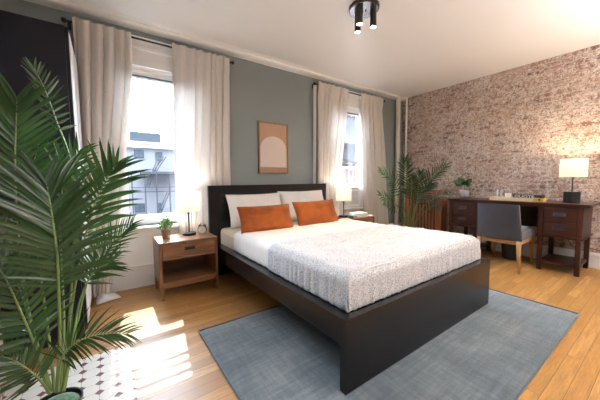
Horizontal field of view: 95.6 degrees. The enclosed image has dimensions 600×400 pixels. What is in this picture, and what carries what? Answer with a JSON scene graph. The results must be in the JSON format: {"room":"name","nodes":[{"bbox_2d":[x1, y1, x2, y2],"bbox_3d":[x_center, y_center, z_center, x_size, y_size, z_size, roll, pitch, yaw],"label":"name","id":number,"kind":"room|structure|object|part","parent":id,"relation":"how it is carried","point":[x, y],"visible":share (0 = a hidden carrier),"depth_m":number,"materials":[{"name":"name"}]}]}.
{"room":"bedroom","nodes":[
{"label":"bedroom","id":0,"kind":"room"},
{"bbox_2d":[0,0,402,226],"bbox_3d":[-0.276,-0.505,3.638,5.645,2.660,0.160,-3,5,-35],"label":"wall","id":1,"kind":"structure","parent":0,"point":[258,92],"depth_m":3.40,"materials":[{"name":"grey paint"}]},
{"bbox_2d":[61,17,233,64],"bbox_3d":[-1.353,-1.491,2.646,1.468,0.057,0.097,-3,5,-35],"label":"curtain rod","id":2,"kind":"object","parent":1,"relation":"attached to","point":[63,19],"visible":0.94,"depth_m":2.51,"materials":[{"name":"black metal"}]},
{"bbox_2d":[72,17,131,297],"bbox_3d":[-1.697,-0.333,2.441,0.412,2.382,0.088,-3,5,-35],"label":"curtain","id":3,"kind":"object","parent":2,"relation":"hanging from","point":[103,54],"visible":0.59,"depth_m":2.38,"materials":[{"name":"fabric"}]},
{"bbox_2d":[172,43,230,233],"bbox_3d":[-1.023,-0.373,2.914,0.599,2.382,0.085,-3,5,-35],"label":"curtain","id":4,"kind":"object","parent":2,"relation":"hanging from","point":[201,88],"visible":0.59,"depth_m":2.86,"materials":[{"name":"fabric"}]},
{"bbox_2d":[107,34,201,265],"bbox_3d":[-1.405,-0.473,2.806,1.080,2.165,0.265,-3,5,-35],"label":"window","id":5,"kind":"structure","parent":1,"relation":"in","point":[147,55],"depth_m":2.66,"materials":[{"name":"white paint"}]},
{"bbox_3d":[-1.361,0.482,2.825,1.020,0.255,0.008,-3,5,-35],"label":"panel","id":6,"kind":"part","parent":5,"relation":"part of","materials":[{"name":"white paint"}]},
{"bbox_3d":[-1.410,-0.178,2.838,0.740,0.818,0.030,-3,5,-35],"label":"sash","id":7,"kind":"part","parent":5,"relation":"part of","materials":[{"name":"white paint"}]},
{"bbox_2d":[132,69,172,82],"bbox_3d":[-1.395,-1.225,2.729,0.732,0.050,0.042,-3,5,-35],"label":"window frame","id":8,"kind":"structure","parent":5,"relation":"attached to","point":[137,73],"depth_m":2.67,"materials":[{"name":"white paint"}]},
{"bbox_3d":[-1.440,-0.900,2.818,0.740,0.715,0.030,-3,5,-35],"label":"sash","id":9,"kind":"part","parent":5,"relation":"part of","materials":[{"name":"white paint"}]},
{"bbox_3d":[-1.368,0.300,2.819,1.080,0.110,0.160,-3,5,-35],"label":"sill","id":10,"kind":"part","parent":5,"relation":"part of","materials":[{"name":"white paint"}]},
{"bbox_2d":[24,0,408,101],"bbox_3d":[-0.201,-1.698,3.432,5.245,0.052,0.135,-3,5,-35],"label":"trim","id":11,"kind":"structure","parent":1,"relation":"attached to","point":[76,7],"depth_m":2.79,"materials":[{"name":"white paint"}]},
{"bbox_2d":[111,222,401,292],"bbox_3d":[-0.212,0.659,3.645,5.245,0.235,0.026,-3,5,-35],"label":"baseboard","id":12,"kind":"structure","parent":1,"relation":"attached to","point":[142,274],"depth_m":2.65,"materials":[{"name":"white paint"}]},
{"bbox_2d":[257,121,288,173],"bbox_3d":[-0.337,-0.658,3.464,0.430,0.640,0.033,-3,5,-35],"label":"framed print","id":13,"kind":"object","parent":1,"relation":"attached to","point":[273,158],"visible":1,"depth_m":3.46,"materials":[{"name":"paper"}]},
{"bbox_2d":[312,82,384,101],"bbox_3d":[0.790,-1.619,4.167,1.528,0.057,0.097,-3,5,-35],"label":"curtain rod","id":14,"kind":"object","parent":1,"relation":"attached to","point":[314,83],"visible":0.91,"depth_m":4.10,"materials":[{"name":"black metal"}]},
{"bbox_2d":[313,81,348,215],"bbox_3d":[0.463,-0.462,3.971,0.645,2.382,0.082,-3,5,-33],"label":"curtain","id":15,"kind":"object","parent":14,"relation":"hanging from","point":[332,100],"visible":0.68,"depth_m":3.91,"materials":[{"name":"fabric"}]},
{"bbox_2d":[359,92,388,224],"bbox_3d":[1.267,-0.510,4.548,0.789,2.382,0.090,-3,5,-35],"label":"curtain","id":16,"kind":"object","parent":14,"relation":"hanging from","point":[370,107],"visible":0.83,"depth_m":4.46,"materials":[{"name":"fabric"}]},
{"bbox_2d":[341,91,363,214],"bbox_3d":[0.696,-0.599,4.297,1.100,2.165,0.265,-3,5,-35],"label":"window","id":17,"kind":"structure","parent":1,"relation":"in","point":[350,162],"depth_m":4.40,"materials":[{"name":"white paint"}]},
{"bbox_3d":[0.689,-0.587,4.308,0.676,0.650,0.004,-3,5,-35],"label":"pane","id":18,"kind":"part","parent":17,"relation":"part of","materials":[{"name":"clear glass"}]},
{"bbox_3d":[0.662,-0.996,4.312,0.676,0.735,0.004,-3,5,-35],"label":"pane","id":19,"kind":"part","parent":17,"relation":"part of","materials":[{"name":"clear glass"}]},
{"bbox_3d":[0.689,-0.587,4.308,0.760,0.750,0.030,-3,5,-35],"label":"sash","id":20,"kind":"part","parent":17,"relation":"part of","materials":[{"name":"glass"}]},
{"bbox_2d":[342,186,362,207],"bbox_3d":[0.673,-0.050,4.367,0.740,0.326,0.244,-3,5,-35],"label":"air conditioner","id":21,"kind":"object","parent":17,"relation":"attached to","point":[356,191],"visible":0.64,"depth_m":4.38,"materials":[{"name":"white plastic"}]},
{"bbox_2d":[344,195,357,204],"bbox_3d":[0.815,-0.032,4.321,0.325,0.195,0.004,-3,5,-35],"label":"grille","id":22,"kind":"object","parent":21,"relation":"attached to","point":[354,198],"depth_m":4.35,"materials":[{"name":"plastic"}]},
{"bbox_2d":[347,109,358,115],"bbox_3d":[0.706,-1.381,4.218,0.752,0.050,0.042,-3,5,-35],"label":"window blind","id":23,"kind":"object","parent":17,"relation":"attached to","point":[348,111],"visible":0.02,"depth_m":4.29,"materials":[{"name":"white fabric"}]},
{"bbox_3d":[0.733,0.174,4.310,1.100,0.110,0.160,-3,5,-35],"label":"sill","id":24,"kind":"part","parent":17,"relation":"part of","materials":[{"name":"white paint"}]},
{"bbox_3d":[0.662,-0.998,4.312,0.760,0.830,0.030,-3,5,-35],"label":"sash","id":25,"kind":"part","parent":17,"relation":"part of","materials":[{"name":"white paint"}]},
{"bbox_2d":[6,248,599,399],"bbox_3d":[1.436,0.977,1.349,5.645,0.100,6.024,-3,5,-35],"label":"floor","id":26,"kind":"structure","parent":0,"point":[172,361],"depth_m":1.95,"materials":[{"name":"brown wood"}]},
{"bbox_2d":[0,10,91,357],"bbox_3d":[-1.828,-0.082,1.840,0.586,2.000,0.600,-3,5,-35],"label":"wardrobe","id":27,"kind":"object","parent":26,"relation":"on","point":[21,36],"visible":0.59,"depth_m":1.65,"materials":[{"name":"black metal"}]},
{"bbox_3d":[-1.524,-0.112,1.869,0.017,1.940,0.292,-3,5,-35],"label":"door","id":28,"kind":"part","parent":27,"relation":"part of","materials":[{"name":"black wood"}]},
{"bbox_3d":[-1.512,-0.112,1.870,0.004,1.890,0.256,-3,5,-35],"label":"panel","id":29,"kind":"part","parent":27,"relation":"part of","materials":[{"name":"white metal"}]},
{"bbox_3d":[-1.685,-0.128,2.112,0.004,1.890,0.256,-3,5,-35],"label":"panel","id":30,"kind":"part","parent":27,"relation":"part of","materials":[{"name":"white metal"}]},
{"bbox_2d":[2,345,136,399],"bbox_3d":[-0.987,0.974,0.911,0.789,0.012,1.422,-3,5,-35],"label":"hearth","id":31,"kind":"object","parent":26,"relation":"on","point":[105,376],"depth_m":1.41,"materials":[{"name":"tile"}]},
{"bbox_2d":[0,321,6,399],"bbox_3d":[-1.234,0.684,0.794,0.256,0.588,1.150,-3,5,-35],"label":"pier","id":32,"kind":"object","parent":31,"relation":"on","point":[1,341],"visible":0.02,"depth_m":1.31,"materials":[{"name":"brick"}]},
{"bbox_2d":[0,57,152,399],"bbox_3d":[-1.068,0.118,1.189,0.762,1.656,0.955,-3,5,-35],"label":"potted palm","id":33,"kind":"object","parent":31,"relation":"on","point":[23,265],"visible":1,"depth_m":1.00,"materials":[{"name":"green plant"}]},
{"bbox_2d":[40,387,83,399],"bbox_3d":[-0.942,0.871,1.058,0.164,0.172,0.164,-3,5,-35],"label":"pot","id":34,"kind":"object","parent":33,"relation":"attached to","point":[72,393],"depth_m":1.10,"materials":[{"name":"green ceramic"}]},
{"bbox_2d":[96,293,120,304],"bbox_3d":[-1.697,0.850,2.413,0.179,0.045,0.203,-3,5,-35],"label":"folded cloth","id":35,"kind":"object","parent":26,"relation":"on","point":[102,298],"visible":1,"depth_m":2.38,"materials":[{"name":"white fabric"}]},
{"bbox_2d":[153,231,217,301],"bbox_3d":[-1.094,0.603,2.610,0.500,0.510,0.411,-3,5,-35],"label":"nightstand","id":36,"kind":"object","parent":26,"relation":"on","point":[179,260],"visible":0.98,"depth_m":2.54,"materials":[{"name":"brown wood"}]},
{"bbox_3d":[-1.392,0.792,2.641,0.030,0.135,0.032,-3,5,-35],"label":"leg","id":37,"kind":"part","parent":36,"relation":"part of","materials":[{"name":"brown wood"}]},
{"bbox_3d":[-1.298,0.558,2.478,0.020,0.353,0.385,-3,5,-35],"label":"panel","id":38,"kind":"part","parent":36,"relation":"part of","materials":[{"name":"brown wood"}]},
{"bbox_3d":[-1.190,0.810,2.357,0.030,0.135,0.032,-3,5,-35],"label":"leg","id":39,"kind":"part","parent":36,"relation":"part of","materials":[{"name":"brown wood"}]},
{"bbox_2d":[155,216,173,238],"bbox_3d":[-1.232,0.248,2.493,0.148,0.217,0.128,1,5,26],"label":"potted plant","id":40,"kind":"object","parent":36,"relation":"on","point":[166,224],"visible":1,"depth_m":2.48,"materials":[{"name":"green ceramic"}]},
{"bbox_2d":[161,228,169,238],"bbox_3d":[-1.233,0.311,2.499,0.076,0.090,0.076,-3,5,-35],"label":"pot","id":41,"kind":"object","parent":40,"relation":"attached to","point":[165,232],"depth_m":2.47,"materials":[{"name":"brown ceramic"}]},
{"bbox_3d":[-1.210,0.536,2.768,0.460,0.353,0.012,-3,5,-35],"label":"panel","id":42,"kind":"part","parent":36,"relation":"part of","materials":[{"name":"brown wood"}]},
{"bbox_2d":[176,192,199,235],"bbox_3d":[-1.096,0.132,2.671,0.220,0.420,0.220,-3,5,-35],"label":"table lamp","id":43,"kind":"object","parent":36,"relation":"on","point":[186,202],"visible":1,"depth_m":2.58,"materials":[{"name":"white fabric"}]},
{"bbox_3d":[-1.097,0.017,2.663,0.220,0.188,0.220,-3,5,-35],"label":"lamp shade","id":44,"kind":"part","parent":43,"relation":"part of","materials":[{"name":"fabric"}]},
{"bbox_3d":[-1.095,0.188,2.675,0.024,0.261,0.024,-3,5,-35],"label":"stem","id":45,"kind":"part","parent":43,"relation":"part of","materials":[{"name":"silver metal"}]},
{"bbox_3d":[-0.999,0.438,2.462,0.452,0.108,0.018,-3,5,-35],"label":"drawer","id":46,"kind":"part","parent":36,"relation":"part of","materials":[{"name":"brown wood"}]},
{"bbox_2d":[163,264,215,285],"bbox_3d":[-1.099,0.712,2.626,0.460,0.020,0.367,-3,5,-35],"label":"shelf","id":47,"kind":"object","parent":36,"relation":"attached to","point":[189,273],"depth_m":2.59,"materials":[{"name":"brown wood"}]},
{"bbox_3d":[-0.986,0.431,2.443,0.090,0.031,0.031,-3,5,-35],"label":"handle","id":48,"kind":"part","parent":36,"relation":"part of","materials":[{"name":"black metal"}]},
{"bbox_2d":[198,223,206,234],"bbox_3d":[-0.955,0.281,2.660,0.084,0.120,0.042,-1,4,-7],"label":"alarm clock","id":49,"kind":"object","parent":36,"relation":"on","point":[202,229],"visible":1,"depth_m":2.64,"materials":[{"name":"black metal"}]},
{"bbox_3d":[-0.907,0.534,2.756,0.020,0.353,0.385,-3,5,-35],"label":"panel","id":50,"kind":"part","parent":36,"relation":"part of","materials":[{"name":"brown wood"}]},
{"bbox_3d":[-0.808,0.787,2.628,0.030,0.135,0.032,-3,5,-35],"label":"leg","id":51,"kind":"part","parent":36,"relation":"part of","materials":[{"name":"brown wood"}]},
{"bbox_2d":[337,216,373,222],"bbox_3d":[0.767,0.492,3.931,0.500,0.510,0.411,-3,5,-35],"label":"nightstand","id":52,"kind":"object","parent":26,"relation":"on","point":[368,218],"visible":0.09,"depth_m":3.82,"materials":[{"name":"brown wood"}]},
{"bbox_2d":[336,187,350,216],"bbox_3d":[0.619,0.032,3.863,0.220,0.420,0.220,-3,5,-35],"label":"table lamp","id":53,"kind":"object","parent":52,"relation":"on","point":[343,194],"visible":1,"depth_m":3.77,"materials":[{"name":"white fabric"}]},
{"bbox_3d":[0.617,-0.084,3.855,0.220,0.188,0.220,-3,5,-35],"label":"lamp shade","id":54,"kind":"part","parent":53,"relation":"part of","materials":[{"name":"fabric"}]},
{"bbox_3d":[0.862,0.326,3.783,0.452,0.108,0.018,-3,5,-35],"label":"drawer","id":55,"kind":"part","parent":52,"relation":"part of","materials":[{"name":"brown wood"}]},
{"bbox_3d":[0.831,0.223,3.917,0.260,0.026,0.180,-3,5,-35],"label":"book","id":56,"kind":"object","parent":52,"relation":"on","visible":0},
{"bbox_2d":[348,212,366,215],"bbox_3d":[0.830,0.196,3.917,0.230,0.028,0.165,-3,5,-35],"label":"book","id":57,"kind":"object","parent":56,"relation":"on","point":[350,213],"visible":0.87,"depth_m":3.88,"materials":[{"name":"white paper"}]},
{"bbox_2d":[198,288,579,399],"bbox_3d":[0.709,0.883,1.964,2.421,0.013,1.494,-3,5,-35],"label":"rug","id":58,"kind":"object","parent":26,"relation":"on","point":[495,352],"visible":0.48,"depth_m":1.56,"materials":[{"name":"blue carpet"}]},
{"bbox_2d":[207,184,489,395],"bbox_3d":[0.280,0.354,2.567,1.637,0.986,2.065,-3,5,-35],"label":"frame","id":59,"kind":"object","parent":58,"relation":"on","point":[374,337],"visible":0.38,"depth_m":1.65,"materials":[{"name":"black wood"}]},
{"bbox_3d":[-0.308,0.300,3.391,1.637,0.986,0.038,-3,5,-35],"label":"headboard","id":60,"kind":"part","parent":59,"relation":"part of","materials":[{"name":"black wood"}]},
{"bbox_3d":[-0.373,0.576,2.117,0.028,0.133,1.987,-3,5,-35],"label":"rail","id":61,"kind":"part","parent":59,"relation":"part of","materials":[{"name":"black wood"}]},
{"bbox_2d":[221,220,351,310],"bbox_3d":[0.275,0.442,2.578,1.450,0.254,1.925,-3,5,-35],"label":"mattress","id":62,"kind":"object","parent":59,"relation":"on","point":[227,234],"visible":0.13,"depth_m":2.77,"materials":[{"name":"white fabric"}]},
{"bbox_2d":[225,193,280,228],"bbox_3d":[-0.480,0.104,3.047,0.673,0.349,0.240,-3,5,-35],"label":"pillow","id":63,"kind":"object","parent":62,"relation":"on","point":[234,201],"visible":0.56,"depth_m":2.92,"materials":[{"name":"white fabric"}]},
{"bbox_2d":[277,190,323,220],"bbox_3d":[0.050,0.063,3.452,0.688,0.363,0.240,-3,5,-35],"label":"pillow","id":64,"kind":"object","parent":62,"relation":"on","point":[297,196],"visible":0.47,"depth_m":3.34,"materials":[{"name":"white fabric"}]},
{"bbox_2d":[234,218,472,269],"bbox_3d":[0.409,0.382,2.387,1.501,0.197,1.476,-3,5,-35],"label":"coverlet","id":65,"kind":"object","parent":62,"relation":"on","point":[255,246],"visible":0.28,"depth_m":2.41,"materials":[{"name":"white fabric"}]},
{"bbox_2d":[237,204,292,234],"bbox_3d":[-0.323,0.183,2.653,0.568,0.258,0.180,-3,5,-35],"label":"lumbar cushion","id":66,"kind":"object","parent":65,"relation":"on","point":[272,217],"visible":0.84,"depth_m":2.58,"materials":[{"name":"orange fabric"}]},
{"bbox_2d":[292,199,337,225],"bbox_3d":[0.188,0.143,3.026,0.624,0.271,0.179,-4,5,-40],"label":"lumbar cushion","id":67,"kind":"object","parent":65,"relation":"on","point":[323,211],"visible":0.88,"depth_m":2.94,"materials":[{"name":"orange fabric"}]},
{"bbox_2d":[268,224,480,312],"bbox_3d":[0.616,0.397,2.095,1.516,0.206,0.823,-3,5,-35],"label":"throw blanket","id":68,"kind":"object","parent":65,"relation":"on","point":[329,266],"visible":0.99,"depth_m":1.74,"materials":[{"name":"white fabric"}]},
{"bbox_3d":[0.870,0.705,1.765,1.637,0.367,0.040,-3,5,-35],"label":"footboard","id":69,"kind":"part","parent":59,"relation":"part of","materials":[{"name":"black wood"}]},
{"bbox_2d":[394,95,400,224],"bbox_3d":[1.745,-0.587,4.879,0.114,2.509,0.114,-3,5,-35],"label":"pipe","id":70,"kind":"object","parent":26,"relation":"on","point":[398,99],"visible":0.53,"depth_m":4.84,"materials":[{"name":"white metal"}]},
{"bbox_2d":[403,97,407,225],"bbox_3d":[1.930,-0.595,4.973,0.051,2.509,0.051,-3,5,-35],"label":"pipe","id":71,"kind":"object","parent":26,"relation":"on","point":[406,112],"visible":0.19,"depth_m":4.92,"materials":[{"name":"white metal"}]},
{"bbox_2d":[377,154,453,227],"bbox_3d":[1.722,-0.003,4.192,1.164,1.441,0.582,0,4,5],"label":"potted palm","id":72,"kind":"object","parent":26,"relation":"on","point":[427,188],"visible":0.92,"depth_m":4.16,"materials":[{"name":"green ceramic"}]},
{"bbox_2d":[405,189,446,231],"bbox_3d":[2.093,0.257,4.564,0.180,0.865,0.655,-3,5,-35],"label":"radiator cover","id":73,"kind":"object","parent":26,"relation":"on","point":[436,220],"visible":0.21,"depth_m":4.43,"materials":[{"name":"red wood"}]},
{"bbox_3d":[1.919,0.251,4.816,0.170,0.845,0.022,-3,5,-35],"label":"panel","id":74,"kind":"part","parent":73,"relation":"part of","materials":[{"name":"red wood"}]},
{"bbox_3d":[2.009,-0.118,4.527,0.018,0.069,0.511,-3,5,-35],"label":"rail","id":75,"kind":"part","parent":73,"relation":"part of","materials":[{"name":"red wood"}]},
{"bbox_3d":[2.275,0.283,4.318,0.170,0.845,0.022,-3,5,-35],"label":"panel","id":76,"kind":"part","parent":73,"relation":"part of","materials":[{"name":"red wood"}]},
{"bbox_2d":[477,203,534,273],"bbox_3d":[2.457,0.405,3.253,0.631,0.755,0.466,-3,5,-35],"label":"desk chair","id":77,"kind":"object","parent":26,"relation":"on","point":[501,223],"visible":0.95,"depth_m":3.07,"materials":[{"name":"grey fabric"}]},
{"bbox_3d":[2.558,0.585,3.576,0.110,0.349,0.048,-3,5,-35],"label":"leg","id":78,"kind":"part","parent":77,"relation":"part of","materials":[{"name":"brown wood"}]},
{"bbox_3d":[2.262,0.245,3.106,0.147,0.405,0.434,-3,5,-35],"label":"backrest","id":79,"kind":"part","parent":77,"relation":"part of","materials":[{"name":"grey fabric"}]},
{"bbox_3d":[2.465,0.458,3.265,0.435,0.043,0.406,-3,5,-35],"label":"seat rail","id":80,"kind":"part","parent":77,"relation":"part of","materials":[{"name":"brown wood"}]},
{"bbox_3d":[2.387,0.629,2.974,0.046,0.348,0.093,2,5,34],"label":"leg","id":81,"kind":"part","parent":77,"relation":"part of","materials":[{"name":"brown wood"}]},
{"bbox_3d":[2.478,0.373,3.269,0.420,0.112,0.366,-3,5,-35],"label":"seat","id":82,"kind":"part","parent":77,"relation":"part of","materials":[{"name":"grey fabric"}]},
{"bbox_3d":[2.781,0.605,3.264,0.110,0.349,0.047,-3,5,-35],"label":"leg","id":83,"kind":"part","parent":77,"relation":"part of","materials":[{"name":"brown wood"}]},
{"bbox_2d":[501,243,521,259],"bbox_3d":[2.740,0.611,3.526,0.244,0.294,0.244,-3,5,-35],"label":"basket","id":84,"kind":"object","parent":26,"relation":"on","point":[508,250],"visible":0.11,"depth_m":3.47,"materials":[{"name":"black plastic"}]},
{"bbox_2d":[446,197,599,276],"bbox_3d":[2.722,0.381,3.480,0.550,0.762,1.430,-3,5,-35],"label":"desk","id":85,"kind":"object","parent":26,"relation":"on","point":[552,219],"visible":0.85,"depth_m":3.07,"materials":[{"name":"brown wood"}]},
{"bbox_3d":[2.166,0.546,3.898,0.042,0.383,0.042,-3,5,-35],"label":"leg","id":86,"kind":"part","parent":85,"relation":"part of","materials":[{"name":"brown wood"}]},
{"bbox_3d":[2.244,0.264,3.746,0.018,0.148,0.264,-3,5,-35],"label":"drawer","id":87,"kind":"part","parent":85,"relation":"part of","materials":[{"name":"brown wood"}]},
{"bbox_2d":[454,178,472,197],"bbox_3d":[2.380,-0.178,3.931,0.127,0.294,0.268,-3,5,-35],"label":"potted plant","id":88,"kind":"object","parent":85,"relation":"on","point":[464,193],"visible":1,"depth_m":3.90,"materials":[{"name":"green plant"}]},
{"bbox_3d":[2.381,-0.090,3.938,0.126,0.118,0.126,-3,5,-35],"label":"pot","id":89,"kind":"part","parent":88,"relation":"part of","materials":[{"name":"white ceramic"}]},
{"bbox_3d":[2.242,0.113,3.735,0.018,0.148,0.264,-3,5,-35],"label":"drawer","id":90,"kind":"part","parent":85,"relation":"part of","materials":[{"name":"brown wood"}]},
{"bbox_3d":[2.541,0.523,4.164,0.042,0.383,0.042,-3,5,-35],"label":"leg","id":91,"kind":"part","parent":85,"relation":"part of","materials":[{"name":"brown wood"}]},
{"bbox_3d":[2.345,0.562,3.648,0.042,0.383,0.042,-3,5,-35],"label":"leg","id":92,"kind":"part","parent":85,"relation":"part of","materials":[{"name":"brown wood"}]},
{"bbox_3d":[2.719,0.540,3.914,0.042,0.383,0.042,-3,5,-35],"label":"leg","id":93,"kind":"part","parent":85,"relation":"part of","materials":[{"name":"brown wood"}]},
{"bbox_2d":[489,196,532,201],"bbox_3d":[2.660,-0.015,3.404,0.170,0.040,0.440,-3,5,-35],"label":"desk tray","id":94,"kind":"object","parent":85,"relation":"on","point":[491,197],"visible":0.75,"depth_m":3.36,"materials":[{"name":"brown wood"}]},
{"bbox_3d":[2.906,0.175,3.610,0.020,0.311,0.594,-3,5,-35],"label":"modesty panel","id":95,"kind":"part","parent":85,"relation":"part of","materials":[{"name":"brown wood"}]},
{"bbox_3d":[2.734,0.598,3.102,0.042,0.383,0.042,-3,5,-35],"label":"leg","id":96,"kind":"part","parent":85,"relation":"part of","materials":[{"name":"brown wood"}]},
{"bbox_2d":[533,198,546,201],"bbox_3d":[2.809,-0.001,3.182,0.146,0.040,0.085,-3,5,-35],"label":"box","id":97,"kind":"object","parent":85,"relation":"on","point":[534,199],"visible":0.88,"depth_m":3.14,"materials":[{"name":"yellow plastic"}]},
{"bbox_2d":[513,194,544,198],"bbox_3d":[2.746,-0.046,3.262,0.131,0.037,0.273,-3,5,-35],"label":"book","id":98,"kind":"object","parent":97,"relation":"on","point":[514,195],"visible":1,"depth_m":3.23,"materials":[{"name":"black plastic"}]},
{"bbox_3d":[3.109,0.576,3.368,0.042,0.383,0.042,-3,5,-35],"label":"leg","id":99,"kind":"part","parent":85,"relation":"part of","materials":[{"name":"brown wood"}]},
{"bbox_3d":[2.790,0.309,2.933,0.033,0.044,0.108,-3,5,-35],"label":"handle","id":100,"kind":"part","parent":85,"relation":"part of","materials":[{"name":"metal"}]},
{"bbox_3d":[2.788,0.158,2.922,0.033,0.044,0.108,-3,5,-35],"label":"handle","id":101,"kind":"part","parent":85,"relation":"part of","materials":[{"name":"metal"}]},
{"bbox_3d":[2.812,0.316,2.950,0.018,0.148,0.264,-3,5,-35],"label":"drawer","id":102,"kind":"part","parent":85,"relation":"part of","materials":[{"name":"brown wood"}]},
{"bbox_3d":[2.811,0.165,2.939,0.018,0.148,0.264,-3,5,-35],"label":"drawer","id":103,"kind":"part","parent":85,"relation":"part of","materials":[{"name":"brown wood"}]},
{"bbox_2d":[542,254,582,267],"bbox_3d":[3.013,0.691,3.117,0.465,0.020,0.264,-3,5,-35],"label":"shelf","id":104,"kind":"object","parent":85,"relation":"attached to","point":[568,261],"depth_m":3.08,"materials":[{"name":"brown wood"}]},
{"bbox_2d":[559,158,588,202],"bbox_3d":[3.018,-0.211,2.999,0.228,0.482,0.237,-3,5,-35],"label":"desk lamp","id":105,"kind":"object","parent":85,"relation":"on","point":[572,167],"visible":0.99,"depth_m":2.94,"materials":[{"name":"white fabric"}]},
{"bbox_3d":[3.011,-0.352,2.993,0.224,0.200,0.224,-3,5,-35],"label":"lamp shade","id":106,"kind":"part","parent":105,"relation":"part of","materials":[{"name":"fabric"}]},
{"bbox_3d":[2.913,0.615,2.852,0.042,0.383,0.042,-3,5,-35],"label":"leg","id":107,"kind":"part","parent":85,"relation":"part of","materials":[{"name":"brown wood"}]},
{"bbox_3d":[3.101,0.702,2.991,0.416,0.030,0.018,-3,5,-35],"label":"shelf rail","id":108,"kind":"part","parent":85,"relation":"part of","materials":[{"name":"brown wood"}]},
{"bbox_3d":[3.288,0.592,3.117,0.042,0.383,0.042,-3,5,-35],"label":"leg","id":109,"kind":"part","parent":85,"relation":"part of","materials":[{"name":"brown wood"}]},
{"bbox_2d":[78,0,599,96],"bbox_3d":[1.402,-1.627,1.179,5.245,0.100,5.664,-3,5,-35],"label":"ceiling","id":110,"kind":"structure","parent":0,"point":[415,47],"depth_m":2.72,"materials":[{"name":"paint"}]},
{"bbox_2d":[349,0,379,33],"bbox_3d":[0.550,-1.564,2.338,0.260,0.174,0.260,-3,5,-35],"label":"ceiling spotlight","id":111,"kind":"object","parent":110,"relation":"attached to","point":[360,10],"visible":1,"depth_m":2.29,"materials":[{"name":"black metal"}]},
{"bbox_3d":[0.549,-1.625,2.333,0.242,0.001,0.242,-3,5,-35],"label":"plate","id":112,"kind":"part","parent":111,"relation":"part of","materials":[{"name":"silver metal"}]},
{"bbox_2d":[401,44,599,252],"bbox_3d":[3.631,-0.483,2.844,0.200,2.660,5.664,-3,5,-35],"label":"wall","id":113,"kind":"structure","parent":0,"point":[509,131],"depth_m":3.63,"materials":[{"name":"brick"}]},
{"bbox_2d":[402,225,599,268],"bbox_3d":[3.558,0.711,2.852,0.026,0.180,5.634,-3,5,-35],"label":"baseboard","id":114,"kind":"structure","parent":113,"relation":"attached to","point":[594,258],"depth_m":3.37,"materials":[{"name":"white paint"}]},
{"label":"outside","id":115,"kind":"structure","parent":0,"visible":0},
{"bbox_3d":[-6.064,5.565,22.856,44.000,0.200,36.400,-3,5,-35],"label":"ground","id":116,"kind":"structure","parent":115,"visible":0},
{"bbox_2d":[126,124,175,214],"bbox_3d":[-9.800,1.532,12.730,14.600,9.360,6.100,-3,5,-35],"label":"apartment building","id":117,"kind":"structure","parent":116,"relation":"on","point":[151,154],"depth_m":11.45,"materials":[{"name":"white paint"}]},
{"bbox_3d":[-6.590,-1.890,11.127,0.290,0.260,0.005,-3,5,-35],"label":"pane","id":118,"kind":"part","parent":117,"relation":"part of","materials":[{"name":"blue glass"}]},
{"bbox_3d":[-6.627,0.328,11.245,0.310,0.300,0.005,-3,5,-35],"label":"pane","id":119,"kind":"part","parent":117,"relation":"part of","materials":[{"name":"blue glass"}]},
{"bbox_3d":[-6.797,-2.664,11.104,4.020,0.810,0.020,-3,5,-35],"label":"roof railing","id":120,"kind":"part","parent":117,"relation":"part of","materials":[{"name":"grey plastic"}]},
{"bbox_2d":[131,156,175,214],"bbox_3d":[-5.911,2.243,11.418,1.850,8.061,0.780,-3,5,-35],"label":"fire escape","id":121,"kind":"object","parent":117,"relation":"attached to","point":[153,172],"visible":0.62,"depth_m":10.89,"materials":[{"name":"grey metal"}]},
{"bbox_3d":[-6.407,2.665,10.643,0.045,7.340,0.050,-3,5,-35],"label":"post","id":122,"kind":"part","parent":121,"relation":"part of","materials":[{"name":"grey metal"}]},
{"bbox_3d":[-6.048,2.643,10.897,0.045,7.340,0.050,-3,5,-35],"label":"post","id":123,"kind":"part","parent":121,"relation":"part of","materials":[{"name":"grey metal"}]},
{"bbox_3d":[-5.720,-0.424,10.924,1.850,0.210,0.040,-3,5,-35],"label":"handrail","id":124,"kind":"part","parent":121,"relation":"part of","materials":[{"name":"grey metal"}]},
{"bbox_3d":[-5.722,2.624,11.128,0.045,7.340,0.050,-3,5,-35],"label":"post","id":125,"kind":"part","parent":121,"relation":"part of","materials":[{"name":"grey metal"}]},
{"bbox_3d":[-5.331,2.601,11.405,0.045,7.340,0.050,-3,5,-35],"label":"post","id":126,"kind":"part","parent":121,"relation":"part of","materials":[{"name":"grey metal"}]}
]}

